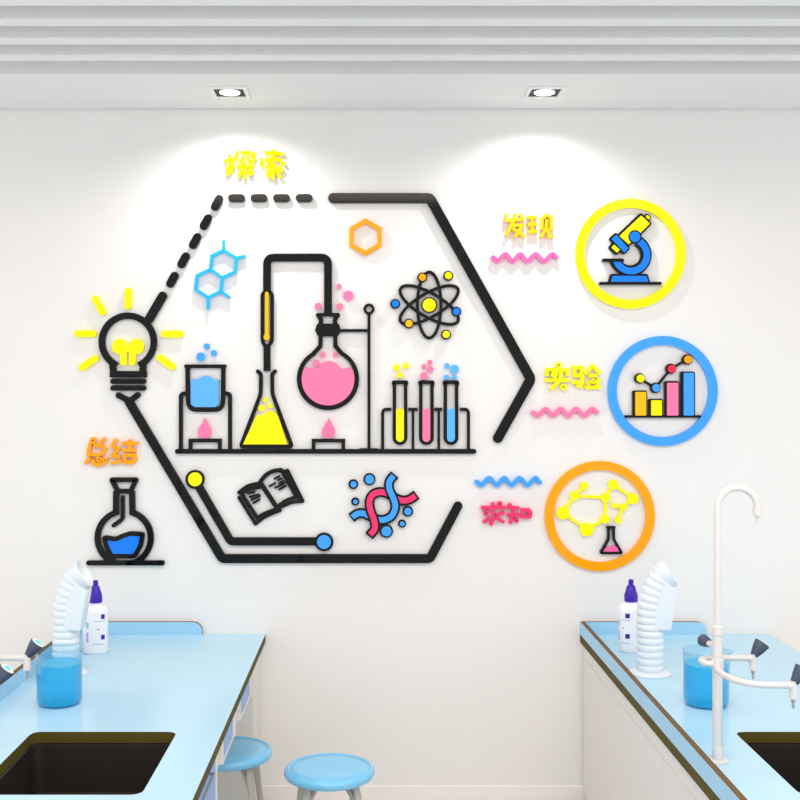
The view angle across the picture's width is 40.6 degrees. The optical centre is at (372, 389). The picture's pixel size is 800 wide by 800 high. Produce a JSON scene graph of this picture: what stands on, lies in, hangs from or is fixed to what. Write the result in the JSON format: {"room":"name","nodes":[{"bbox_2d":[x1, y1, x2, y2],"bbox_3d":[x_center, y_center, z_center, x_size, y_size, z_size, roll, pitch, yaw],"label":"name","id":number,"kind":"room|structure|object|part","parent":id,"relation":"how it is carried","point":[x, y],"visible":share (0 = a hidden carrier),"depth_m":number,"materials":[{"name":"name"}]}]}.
{"room":"science classroom","nodes":[
{"label":"science classroom","id":0,"kind":"room"},
{"bbox_2d":[0,109,799,784],"bbox_3d":[0.200,0.105,4.860,6.800,3.500,0.120,0,0,0],"label":"wall","id":1,"kind":"structure","parent":0,"point":[464,666],"depth_m":4.80,"materials":[{"name":"paint"}]},
{"bbox_2d":[84,437,138,466],"bbox_3d":[-1.161,0.274,4.789,0.239,0.132,0.023,0,0,0],"label":"chinese lettering","id":2,"kind":"object","parent":1,"relation":"attached to","point":[96,462],"visible":1,"depth_m":4.78},
{"bbox_2d":[86,477,164,565],"bbox_3d":[-1.097,0.582,4.790,0.348,0.390,0.019,0,0,0],"label":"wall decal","id":3,"kind":"object","parent":1,"relation":"attached to","point":[127,545],"visible":1,"depth_m":4.78},
{"bbox_3d":[-1.129,0.538,4.791,0.058,0.142,0.018,0,0,0],"label":"stirring rod","id":4,"kind":"part","parent":3,"relation":"part of","materials":[{"name":"black plastic"}]},
{"bbox_2d":[74,288,183,403],"bbox_3d":[-1.081,-0.196,4.791,0.485,0.516,0.019,0,0,0],"label":"sign","id":5,"kind":"object","parent":1,"relation":"attached to","point":[119,346],"visible":1,"depth_m":4.78,"materials":[{"name":"yellow plastic"}]},
{"bbox_2d":[166,272,178,287],"bbox_3d":[-0.889,-0.488,4.791,0.056,0.071,0.018,0,0,0],"label":"hexagon dash","id":6,"kind":"object","parent":1,"relation":"attached to","point":[173,278],"visible":1,"depth_m":4.78,"materials":[{"name":"black plastic"}]},
{"bbox_2d":[177,252,189,268],"bbox_3d":[-0.839,-0.575,4.791,0.056,0.071,0.018,0,0,0],"label":"hexagon dash","id":7,"kind":"object","parent":1,"relation":"attached to","point":[185,257],"visible":1,"depth_m":4.78,"materials":[{"name":"black plastic"}]},
{"bbox_2d":[189,233,201,248],"bbox_3d":[-0.788,-0.660,4.791,0.056,0.071,0.018,0,0,0],"label":"hexagon dash","id":8,"kind":"object","parent":1,"relation":"attached to","point":[193,244],"visible":1,"depth_m":4.78,"materials":[{"name":"black plastic"}]},
{"bbox_2d":[179,343,232,450],"bbox_3d":[-0.742,0.032,4.791,0.236,0.477,0.019,0,0,0],"label":"sign","id":9,"kind":"object","parent":1,"relation":"attached to","point":[203,391],"visible":1,"depth_m":4.78,"materials":[{"name":"blue plastic"}]},
{"bbox_3d":[-0.835,0.138,4.791,0.050,0.263,0.018,0,0,0],"label":"stand leg","id":10,"kind":"part","parent":9,"relation":"part of","materials":[{"name":"plastic"}]},
{"bbox_3d":[-0.743,0.238,4.791,0.147,0.046,0.019,0,0,0],"label":"burner","id":11,"kind":"part","parent":9,"relation":"part of","materials":[{"name":"plastic"}]},
{"bbox_3d":[-0.649,0.138,4.791,0.049,0.263,0.018,0,0,0],"label":"stand leg","id":12,"kind":"part","parent":9,"relation":"part of","materials":[{"name":"black plastic"}]},
{"bbox_2d":[200,214,212,230],"bbox_3d":[-0.740,-0.744,4.791,0.056,0.071,0.018,0,0,0],"label":"hexagon dash","id":13,"kind":"object","parent":1,"relation":"attached to","point":[206,221],"visible":1,"depth_m":4.78,"materials":[{"name":"black plastic"}]},
{"bbox_2d":[211,195,223,210],"bbox_3d":[-0.691,-0.829,4.791,0.056,0.071,0.018,0,0,0],"label":"hexagon dash","id":14,"kind":"object","parent":1,"relation":"attached to","point":[216,204],"visible":1,"depth_m":4.78,"materials":[{"name":"black plastic"}]},
{"bbox_2d":[194,240,245,309],"bbox_3d":[-0.678,-0.509,4.790,0.227,0.311,0.020,0,0,0],"label":"sign","id":15,"kind":"object","parent":1,"relation":"attached to","point":[223,250],"visible":1,"depth_m":4.78,"materials":[{"name":"blue plastic"}]},
{"bbox_2d":[228,194,245,202],"bbox_3d":[-0.604,-0.850,4.791,0.076,0.035,0.018,0,0,0],"label":"hexagon dash","id":16,"kind":"object","parent":1,"relation":"attached to","point":[233,198],"visible":1,"depth_m":4.78,"materials":[{"name":"black plastic"}]},
{"bbox_2d":[224,149,285,179],"bbox_3d":[-0.523,-0.999,4.789,0.275,0.132,0.023,0,0,0],"label":"chinese lettering","id":17,"kind":"object","parent":1,"relation":"attached to","point":[272,168],"visible":1,"depth_m":4.78},
{"bbox_2d":[250,194,267,202],"bbox_3d":[-0.505,-0.850,4.791,0.076,0.035,0.018,0,0,0],"label":"hexagon dash","id":18,"kind":"object","parent":1,"relation":"attached to","point":[256,198],"visible":1,"depth_m":4.78,"materials":[{"name":"black plastic"}]},
{"bbox_2d":[185,470,333,550],"bbox_3d":[-0.503,0.534,4.788,0.655,0.361,0.024,0,0,0],"label":"bar","id":19,"kind":"object","parent":1,"relation":"attached to","point":[195,479],"visible":1,"depth_m":4.78,"materials":[{"name":"black plastic"}]},
{"bbox_2d":[239,369,292,448],"bbox_3d":[-0.472,0.084,4.791,0.238,0.351,0.018,0,0,0],"label":"sign","id":20,"kind":"object","parent":1,"relation":"attached to","point":[266,431],"visible":1,"depth_m":4.78,"materials":[{"name":"yellow plastic"}]},
{"bbox_2d":[237,468,304,525],"bbox_3d":[-0.453,0.473,4.791,0.297,0.256,0.019,0,0,0],"label":"sign","id":21,"kind":"object","parent":1,"relation":"attached to","point":[286,474],"visible":1,"depth_m":4.78,"materials":[{"name":"black plastic"}]},
{"bbox_2d":[273,194,289,202],"bbox_3d":[-0.405,-0.850,4.791,0.076,0.035,0.018,0,0,0],"label":"hexagon dash","id":22,"kind":"object","parent":1,"relation":"attached to","point":[278,198],"visible":1,"depth_m":4.78,"materials":[{"name":"black plastic"}]},
{"bbox_2d":[125,398,461,562],"bbox_3d":[-0.352,0.400,4.791,1.496,0.734,0.018,0,0,0],"label":"frame bar","id":23,"kind":"object","parent":1,"relation":"attached to","point":[133,408],"visible":1,"depth_m":4.78,"materials":[{"name":"black plastic"}]},
{"bbox_2d":[260,254,331,370],"bbox_3d":[-0.340,-0.344,4.790,0.317,0.520,0.019,0,0,0],"label":"sign","id":24,"kind":"object","parent":1,"relation":"attached to","point":[264,298],"visible":1,"depth_m":4.78,"materials":[{"name":"black plastic"}]},
{"bbox_2d":[295,194,312,202],"bbox_3d":[-0.305,-0.850,4.791,0.076,0.035,0.018,0,0,0],"label":"hexagon dash","id":25,"kind":"object","parent":1,"relation":"attached to","point":[301,198],"visible":1,"depth_m":4.78,"materials":[{"name":"black plastic"}]},
{"bbox_2d":[175,449,475,453],"bbox_3d":[-0.210,0.272,4.791,1.335,0.021,0.018,0,0,0],"label":"bar","id":26,"kind":"object","parent":1,"relation":"attached to","point":[184,451],"visible":1,"depth_m":4.78,"materials":[{"name":"plastic"}]},
{"bbox_2d":[297,284,358,409],"bbox_3d":[-0.199,-0.190,4.791,0.276,0.560,0.019,0,0,0],"label":"sign","id":27,"kind":"object","parent":1,"relation":"attached to","point":[327,384],"visible":1,"depth_m":4.78,"materials":[{"name":"pink plastic"}]},
{"bbox_2d":[312,418,344,448],"bbox_3d":[-0.198,0.193,4.791,0.148,0.136,0.018,0,0,0],"label":"sign","id":28,"kind":"object","parent":1,"relation":"attached to","point":[328,431],"visible":1,"depth_m":4.78,"materials":[{"name":"plastic"}]},
{"bbox_3d":[-0.198,0.239,4.791,0.148,0.045,0.018,0,0,0],"label":"burner","id":29,"kind":"part","parent":28,"relation":"part of","materials":[{"name":"plastic"}]},
{"bbox_2d":[340,303,377,448],"bbox_3d":[-0.051,-0.059,4.791,0.190,0.649,0.018,0,0,0],"label":"sign","id":30,"kind":"object","parent":1,"relation":"attached to","point":[368,330],"visible":1,"depth_m":4.78,"materials":[{"name":"black plastic"}]},
{"bbox_2d":[349,218,381,255],"bbox_3d":[-0.033,-0.677,4.791,0.143,0.165,0.018,0,0,0],"label":"sign","id":31,"kind":"object","parent":1,"relation":"attached to","point":[352,245],"visible":1,"depth_m":4.78,"materials":[{"name":"orange plastic"}]},
{"bbox_2d":[348,472,419,538],"bbox_3d":[0.049,0.511,4.787,0.316,0.301,0.027,0,0,0],"label":"sign","id":32,"kind":"object","parent":1,"relation":"attached to","point":[369,513],"visible":1,"depth_m":4.78,"materials":[{"name":"blue plastic"}]},
{"bbox_2d":[0,61,799,108],"bbox_3d":[0.200,-1.357,4.531,6.800,0.215,0.524,0,0,0],"label":"ceiling","id":33,"kind":"structure","parent":1,"relation":"attached to","point":[23,84],"depth_m":4.37,"materials":[{"name":"paint"}]},
{"bbox_2d":[208,86,250,98],"bbox_3d":[-0.600,-1.246,4.527,0.156,0.006,0.168,0,0,0],"label":"recessed light","id":34,"kind":"object","parent":33,"relation":"in","point":[218,92],"visible":1,"depth_m":4.52,"materials":[{"name":"white"}]},
{"bbox_3d":[-0.600,-1.248,4.527,0.122,0.002,0.122,0,0,0],"label":"backing plate","id":35,"kind":"part","parent":34,"relation":"part of","materials":[{"name":"white metal"}]},
{"bbox_2d":[523,86,566,98],"bbox_3d":[0.719,-1.246,4.527,0.156,0.006,0.168,0,0,0],"label":"recessed light","id":36,"kind":"object","parent":33,"relation":"in","point":[533,92],"visible":1,"depth_m":4.52,"materials":[{"name":"white"}]},
{"bbox_3d":[0.719,-1.248,4.527,0.122,0.002,0.122,0,0,0],"label":"backing plate","id":37,"kind":"part","parent":36,"relation":"part of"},
{"bbox_2d":[392,363,408,444],"bbox_3d":[0.121,0.061,4.791,0.078,0.365,0.018,0,0,0],"label":"sign","id":38,"kind":"object","parent":1,"relation":"attached to","point":[399,427],"visible":1,"depth_m":4.78,"materials":[{"name":"yellow plastic"}]},
{"bbox_2d":[262,785,586,799],"bbox_3d":[0.200,1.805,4.794,6.800,0.100,0.012,0,0,0],"label":"baseboard","id":39,"kind":"structure","parent":1,"relation":"attached to","point":[270,792],"depth_m":4.79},
{"bbox_2d":[390,270,460,339],"bbox_3d":[0.234,-0.376,4.787,0.315,0.306,0.027,0,0,0],"label":"sign","id":40,"kind":"object","parent":1,"relation":"attached to","point":[429,304],"visible":1,"depth_m":4.78,"materials":[{"name":"black plastic"}]},
{"bbox_2d":[381,408,469,448],"bbox_3d":[0.233,0.172,4.792,0.394,0.187,0.016,0,0,0],"label":"sign","id":41,"kind":"object","parent":1,"relation":"attached to","point":[438,410],"visible":1,"depth_m":4.78,"materials":[{"name":"black plastic"}]},
{"bbox_2d":[418,360,434,444],"bbox_3d":[0.236,0.055,4.791,0.074,0.378,0.019,0,0,0],"label":"sign","id":42,"kind":"object","parent":1,"relation":"attached to","point":[426,416],"visible":1,"depth_m":4.78,"materials":[{"name":"pink plastic"}]},
{"bbox_2d":[328,193,534,442],"bbox_3d":[0.260,-0.319,4.791,0.918,1.107,0.018,0,0,0],"label":"frame bar","id":43,"kind":"object","parent":1,"relation":"attached to","point":[429,199],"visible":1,"depth_m":4.78,"materials":[{"name":"black plastic"}]},
{"bbox_2d":[442,363,458,444],"bbox_3d":[0.345,0.062,4.791,0.074,0.363,0.019,0,0,0],"label":"sign","id":44,"kind":"object","parent":1,"relation":"attached to","point":[450,416],"visible":1,"depth_m":4.78,"materials":[{"name":"blue plastic"}]},
{"bbox_2d":[481,501,532,525],"bbox_3d":[0.592,0.547,4.789,0.228,0.111,0.023,0,0,0],"label":"chinese lettering","id":45,"kind":"object","parent":1,"relation":"attached to","point":[513,516],"visible":1,"depth_m":4.78},
{"bbox_2d":[474,476,541,486],"bbox_3d":[0.599,0.406,4.790,0.300,0.050,0.020,0,0,0],"label":"sign","id":46,"kind":"object","parent":1,"relation":"attached to","point":[517,479],"visible":1,"depth_m":4.78,"materials":[{"name":"blue plastic"}]},
{"bbox_2d":[491,252,558,263],"bbox_3d":[0.672,-0.586,4.790,0.300,0.050,0.020,0,0,0],"label":"sign","id":47,"kind":"object","parent":1,"relation":"attached to","point":[521,255],"visible":1,"depth_m":4.78,"materials":[{"name":"pink plastic"}]},
{"bbox_2d":[504,213,552,238],"bbox_3d":[0.689,-0.728,4.789,0.216,0.114,0.022,0,0,0],"label":"chinese lettering","id":48,"kind":"object","parent":1,"relation":"attached to","point":[543,224],"visible":1,"depth_m":4.78,"materials":[{"name":"yellow plastic"}]},
{"bbox_2d":[530,407,598,417],"bbox_3d":[0.851,0.099,4.790,0.302,0.050,0.020,0,0,0],"label":"sign","id":49,"kind":"object","parent":1,"relation":"attached to","point":[573,410],"visible":1,"depth_m":4.78,"materials":[{"name":"pink plastic"}]},
{"bbox_2d":[544,362,600,390],"bbox_3d":[0.886,-0.060,4.789,0.250,0.128,0.023,0,0,0],"label":"chinese lettering","id":50,"kind":"object","parent":1,"relation":"attached to","point":[579,383],"visible":1,"depth_m":4.78},
{"bbox_2d":[556,479,638,535],"bbox_3d":[0.995,0.522,4.791,0.364,0.252,0.019,0,0,0],"label":"sign","id":51,"kind":"object","parent":1,"relation":"attached to","point":[586,529],"visible":1,"depth_m":4.78,"materials":[{"name":"yellow plastic"}]},
{"bbox_2d":[544,461,654,570],"bbox_3d":[1.005,0.558,4.791,0.487,0.487,0.018,0,0,0],"label":"sign","id":52,"kind":"object","parent":1,"relation":"attached to","point":[648,503],"visible":1,"depth_m":4.78,"materials":[{"name":"orange plastic"}]},
{"bbox_2d":[599,525,622,553],"bbox_3d":[1.056,0.665,4.791,0.101,0.126,0.019,0,0,0],"label":"sign","id":53,"kind":"object","parent":1,"relation":"attached to","point":[614,549],"visible":1,"depth_m":4.78,"materials":[{"name":"black plastic"}]},
{"bbox_2d":[598,213,661,284],"bbox_3d":[1.139,-0.624,4.785,0.278,0.316,0.029,0,0,0],"label":"sign","id":54,"kind":"object","parent":1,"relation":"attached to","point":[631,234],"visible":1,"depth_m":4.78,"materials":[{"name":"blue plastic"}]},
{"bbox_3d":[1.144,-0.592,4.779,0.165,0.159,0.005,0,0,0],"label":"curved arm","id":55,"kind":"part","parent":54,"relation":"part of"},
{"bbox_3d":[1.157,-0.677,4.774,0.047,0.047,0.005,0,0,0],"label":"focus knob","id":56,"kind":"part","parent":54,"relation":"part of","materials":[{"name":"blue plastic"}]},
{"bbox_2d":[575,199,685,308],"bbox_3d":[1.141,-0.604,4.791,0.487,0.487,0.018,0,0,0],"label":"sign","id":57,"kind":"object","parent":1,"relation":"attached to","point":[661,214],"visible":1,"depth_m":4.78,"materials":[{"name":"yellow plastic"}]},
{"bbox_2d":[607,336,717,445],"bbox_3d":[1.284,0.004,4.791,0.487,0.487,0.018,0,0,0],"label":"sign","id":58,"kind":"object","parent":1,"relation":"attached to","point":[706,366],"visible":1,"depth_m":4.78,"materials":[{"name":"blue plastic"}]},
{"bbox_2d":[624,354,700,417],"bbox_3d":[1.283,-0.018,4.787,0.341,0.282,0.026,0,0,0],"label":"sign","id":59,"kind":"object","parent":1,"relation":"attached to","point":[678,401],"visible":1,"depth_m":4.78,"materials":[{"name":"multicoloured plastic"}]},
{"bbox_3d":[0.200,-1.515,3.760,6.800,0.100,2.320,0,0,0],"label":"ceiling","id":60,"kind":"structure","parent":0,"visible":0},
{"bbox_2d":[0,6,799,25],"bbox_3d":[0.200,-1.357,3.672,6.800,0.215,0.073,0,0,0],"label":"trim","id":61,"kind":"structure","parent":60,"relation":"attached to","point":[9,15],"depth_m":3.64,"materials":[{"name":"white paint"}]},
{"bbox_2d":[0,26,799,43],"bbox_3d":[0.200,-1.357,3.869,6.800,0.215,0.074,0,0,0],"label":"trim","id":62,"kind":"structure","parent":60,"relation":"attached to","point":[8,34],"depth_m":3.83,"materials":[{"name":"white paint"}]},
{"bbox_2d":[0,44,799,60],"bbox_3d":[0.200,-1.357,4.064,6.800,0.215,0.073,0,0,0],"label":"trim","id":63,"kind":"structure","parent":60,"relation":"attached to","point":[8,52],"depth_m":4.03,"materials":[{"name":"white paint"}]},
{"bbox_2d":[0,0,799,5],"bbox_3d":[0.200,-1.357,3.477,6.800,0.215,0.073,0,0,0],"label":"trim","id":64,"kind":"structure","parent":60,"relation":"attached to","point":[2,2],"depth_m":3.48,"materials":[{"name":"white paint"}]},
{"bbox_3d":[0.200,1.905,2.060,6.800,0.100,5.720,0,0,0],"label":"floor","id":65,"kind":"structure","parent":0,"visible":0},
{"bbox_2d":[198,757,216,799],"bbox_3d":[-0.885,1.488,2.644,0.809,0.735,1.649,0,0,0],"label":"base cabinet","id":66,"kind":"object","parent":65,"relation":"on","point":[209,791],"visible":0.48,"depth_m":3.30,"materials":[{"name":"blue wood"}]},
{"bbox_2d":[0,621,264,799],"bbox_3d":[-0.897,1.141,3.300,0.838,0.227,2.999,0,0,0],"label":"countertop","id":67,"kind":"structure","parent":66,"relation":"on","point":[175,683],"depth_m":3.79,"materials":[{"name":"blue laminate"}]},
{"bbox_2d":[0,638,43,683],"bbox_3d":[-1.123,0.680,3.066,0.301,0.810,0.335,0,0,0],"label":"tap","id":68,"kind":"object","parent":67,"relation":"on","point":[34,646],"visible":1,"depth_m":3.19,"materials":[{"name":"white metal"}]},
{"bbox_3d":[-1.000,0.769,2.922,0.054,0.058,0.046,0,0,0],"label":"knob","id":69,"kind":"part","parent":68,"relation":"part of","materials":[{"name":"grey plastic"}]},
{"bbox_3d":[-1.122,0.796,3.194,0.167,0.020,0.071,0,0,-27],"label":"arm","id":70,"kind":"part","parent":68,"relation":"part of"},
{"bbox_3d":[-1.006,0.767,3.211,0.054,0.058,0.046,0,0,0],"label":"knob","id":71,"kind":"part","parent":68,"relation":"part of","materials":[{"name":"grey plastic"}]},
{"bbox_2d":[35,645,82,700],"bbox_3d":[-1.085,0.991,3.738,0.164,0.189,0.164,0,0,39],"label":"glass beaker","id":72,"kind":"object","parent":67,"relation":"on","point":[81,645],"visible":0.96,"depth_m":3.75,"materials":[{"name":"glass"}]},
{"bbox_2d":[44,560,92,679],"bbox_3d":[-1.163,0.869,4.126,0.180,0.433,0.160,0,0,0],"label":"hose","id":73,"kind":"object","parent":67,"relation":"on","point":[73,593],"visible":1,"depth_m":4.08,"materials":[{"name":"plastic"}]},
{"bbox_3d":[-1.125,0.819,4.116,0.087,0.184,0.080,0,0,0],"label":"smooth panel","id":74,"kind":"part","parent":73,"relation":"part of","materials":[{"name":"plastic"}]},
{"bbox_2d":[0,743,170,794],"bbox_3d":[-0.851,1.206,3.162,0.499,0.169,0.573,0,0,0],"label":"sink","id":75,"kind":"object","parent":67,"relation":"in","point":[42,768],"visible":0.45,"depth_m":3.42,"materials":[{"name":"black metal"}]},
{"bbox_2d":[82,580,107,653],"bbox_3d":[-1.149,0.936,4.469,0.105,0.298,0.080,0,0,-9],"label":"squeeze bottle","id":76,"kind":"object","parent":67,"relation":"on","point":[95,632],"visible":0.85,"depth_m":4.43,"materials":[{"name":"white plastic"}]},
{"bbox_3d":[-0.507,1.190,3.770,0.015,0.120,0.340,0,0,0],"label":"drawer","id":77,"kind":"part","parent":67,"relation":"part of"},
{"bbox_3d":[-0.499,1.183,3.730,0.002,0.095,0.220,0,0,0],"label":"drawer","id":78,"kind":"part","parent":67,"relation":"part of","materials":[{"name":"blue wood"}]},
{"bbox_3d":[-0.749,1.188,3.985,0.501,0.135,1.028,0,0,0],"label":"drawer apron","id":79,"kind":"part","parent":67,"relation":"part of","materials":[{"name":"white wood"}]},
{"bbox_3d":[-0.507,1.190,4.270,0.015,0.120,0.380,0,0,0],"label":"drawer","id":80,"kind":"part","parent":67,"relation":"part of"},
{"bbox_3d":[-0.499,1.183,4.230,0.002,0.095,0.260,0,0,0],"label":"drawer","id":81,"kind":"part","parent":67,"relation":"part of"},
{"bbox_3d":[-0.492,1.175,3.183,0.022,0.010,0.256,0,0,0],"label":"handle","id":82,"kind":"part","parent":66,"relation":"part of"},
{"bbox_3d":[-0.507,1.458,3.450,0.015,0.675,0.039,0,0,0],"label":"post","id":83,"kind":"part","parent":66,"relation":"part of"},
{"bbox_2d":[217,656,259,799],"bbox_3d":[-0.895,1.488,4.649,0.790,0.735,0.299,0,0,0],"label":"base cabinet","id":84,"kind":"object","parent":65,"relation":"on","point":[231,785],"visible":0.17,"depth_m":4.50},
{"bbox_3d":[-0.502,1.458,4.649,0.005,0.675,0.299,0,0,0],"label":"panel","id":85,"kind":"part","parent":84,"relation":"part of","materials":[{"name":"white wood"}]},
{"bbox_2d":[217,736,271,799],"bbox_3d":[-0.564,1.630,4.227,0.346,0.451,0.346,0,0,0],"label":"round stool","id":86,"kind":"object","parent":65,"relation":"on","point":[245,755],"visible":0.58,"depth_m":4.16,"materials":[{"name":"plastic"}]},
{"bbox_3d":[-0.564,1.423,4.227,0.339,0.036,0.339,0,0,0],"label":"seat","id":87,"kind":"part","parent":86,"relation":"part of","materials":[{"name":"blue plastic"}]},
{"bbox_3d":[-0.452,1.643,4.118,0.087,0.412,0.033,0,0,41],"label":"leg","id":88,"kind":"part","parent":86,"relation":"part of","materials":[{"name":"white metal"}]},
{"bbox_3d":[-0.452,1.643,4.336,0.087,0.412,0.033,0,0,-41],"label":"leg","id":89,"kind":"part","parent":86,"relation":"part of","materials":[{"name":"white metal"}]},
{"bbox_2d":[284,753,374,799],"bbox_3d":[-0.162,1.630,4.025,0.346,0.451,0.346,0,0,-8],"label":"round stool","id":90,"kind":"object","parent":65,"relation":"on","point":[325,772],"visible":1,"depth_m":3.96,"materials":[{"name":"plastic"}]},
{"bbox_3d":[-0.288,1.643,4.117,0.087,0.412,0.033,0,0,33],"label":"leg","id":91,"kind":"part","parent":90,"relation":"part of","materials":[{"name":"white metal"}]},
{"bbox_3d":[-0.257,1.643,3.901,0.033,0.412,0.087,0,0,41],"label":"leg","id":92,"kind":"part","parent":90,"relation":"part of","materials":[{"name":"white metal"}]},
{"bbox_3d":[-0.039,1.643,3.930,0.087,0.412,0.033,0,0,41],"label":"leg","id":93,"kind":"part","parent":90,"relation":"part of","materials":[{"name":"white metal"}]},
{"bbox_2d":[583,646,663,799],"bbox_3d":[1.331,1.488,4.138,0.798,0.735,1.323,0,0,0],"label":"base cabinet","id":94,"kind":"object","parent":65,"relation":"on","point":[623,758],"visible":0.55,"depth_m":4.18,"materials":[{"name":"white wood"}]},
{"bbox_2d":[663,744,708,799],"bbox_3d":[1.331,1.488,2.647,0.798,0.735,1.654,0,0,0],"label":"base cabinet","id":95,"kind":"object","parent":65,"relation":"on","point":[678,784],"visible":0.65,"depth_m":3.32,"materials":[{"name":"white wood"}]},
{"bbox_3d":[0.941,1.485,3.111,0.018,0.600,0.722,0,0,0],"label":"door","id":96,"kind":"part","parent":95,"relation":"part of","materials":[{"name":"white wood"}]},
{"bbox_2d":[580,621,799,799],"bbox_3d":[1.340,1.074,3.300,0.840,0.092,2.999,0,0,0],"label":"countertop","id":97,"kind":"structure","parent":95,"relation":"on","point":[750,714],"depth_m":3.71,"materials":[{"name":"blue laminate"}]},
{"bbox_2d":[618,579,637,652],"bbox_3d":[1.073,0.936,4.489,0.105,0.298,0.080,0,0,0],"label":"squeeze bottle","id":98,"kind":"object","parent":97,"relation":"on","point":[627,615],"visible":0.74,"depth_m":4.46,"materials":[{"name":"white plastic"}]},
{"bbox_2d":[629,560,676,678],"bbox_3d":[1.070,0.869,4.133,0.180,0.433,0.160,0,0,0],"label":"hose","id":99,"kind":"object","parent":97,"relation":"on","point":[656,602],"visible":1,"depth_m":4.09,"materials":[{"name":"plastic"}]},
{"bbox_3d":[1.108,0.819,4.123,0.087,0.184,0.080,0,0,0],"label":"smooth panel","id":100,"kind":"part","parent":99,"relation":"part of","materials":[{"name":"plastic"}]},
{"bbox_2d":[682,650,730,702],"bbox_3d":[1.149,0.991,3.726,0.164,0.189,0.164,0,0,37],"label":"glass beaker","id":101,"kind":"object","parent":97,"relation":"on","point":[682,650],"visible":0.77,"depth_m":3.74,"materials":[{"name":"glass"}]},
{"bbox_2d":[697,484,799,765],"bbox_3d":[1.070,0.680,3.066,0.226,0.810,0.335,0,0,0],"label":"tap","id":102,"kind":"object","parent":97,"relation":"on","point":[716,660],"visible":1,"depth_m":3.14,"materials":[{"name":"white metal"}]},
{"bbox_3d":[0.988,0.746,3.212,0.037,0.037,0.033,0,0,-17],"label":"knob","id":103,"kind":"part","parent":102,"relation":"part of","materials":[{"name":"grey plastic"}]},
{"bbox_3d":[1.032,0.796,3.194,0.167,0.020,0.071,0,0,-27],"label":"arm","id":104,"kind":"part","parent":102,"relation":"part of"},
{"bbox_3d":[1.063,0.482,3.150,0.137,0.415,0.021,0,0,0],"label":"spout","id":105,"kind":"part","parent":102,"relation":"part of","materials":[{"name":"white metal"}]},
{"bbox_3d":[1.022,0.795,3.003,0.103,0.022,0.266,0,0,-29],"label":"arm","id":106,"kind":"part","parent":102,"relation":"part of"},
{"bbox_3d":[1.148,0.767,3.211,0.054,0.058,0.046,0,0,0],"label":"knob","id":107,"kind":"part","parent":102,"relation":"part of","materials":[{"name":"grey plastic"}]},
{"bbox_3d":[1.155,0.769,2.922,0.054,0.058,0.046,0,0,0],"label":"knob","id":108,"kind":"part","parent":102,"relation":"part of","materials":[{"name":"grey plastic"}]},
{"bbox_2d":[746,743,799,792],"bbox_3d":[1.373,1.206,3.162,0.494,0.169,0.573,0,0,0],"label":"sink","id":109,"kind":"object","parent":97,"relation":"in","point":[784,758],"visible":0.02,"depth_m":3.42,"materials":[{"name":"black metal"}]}
]}

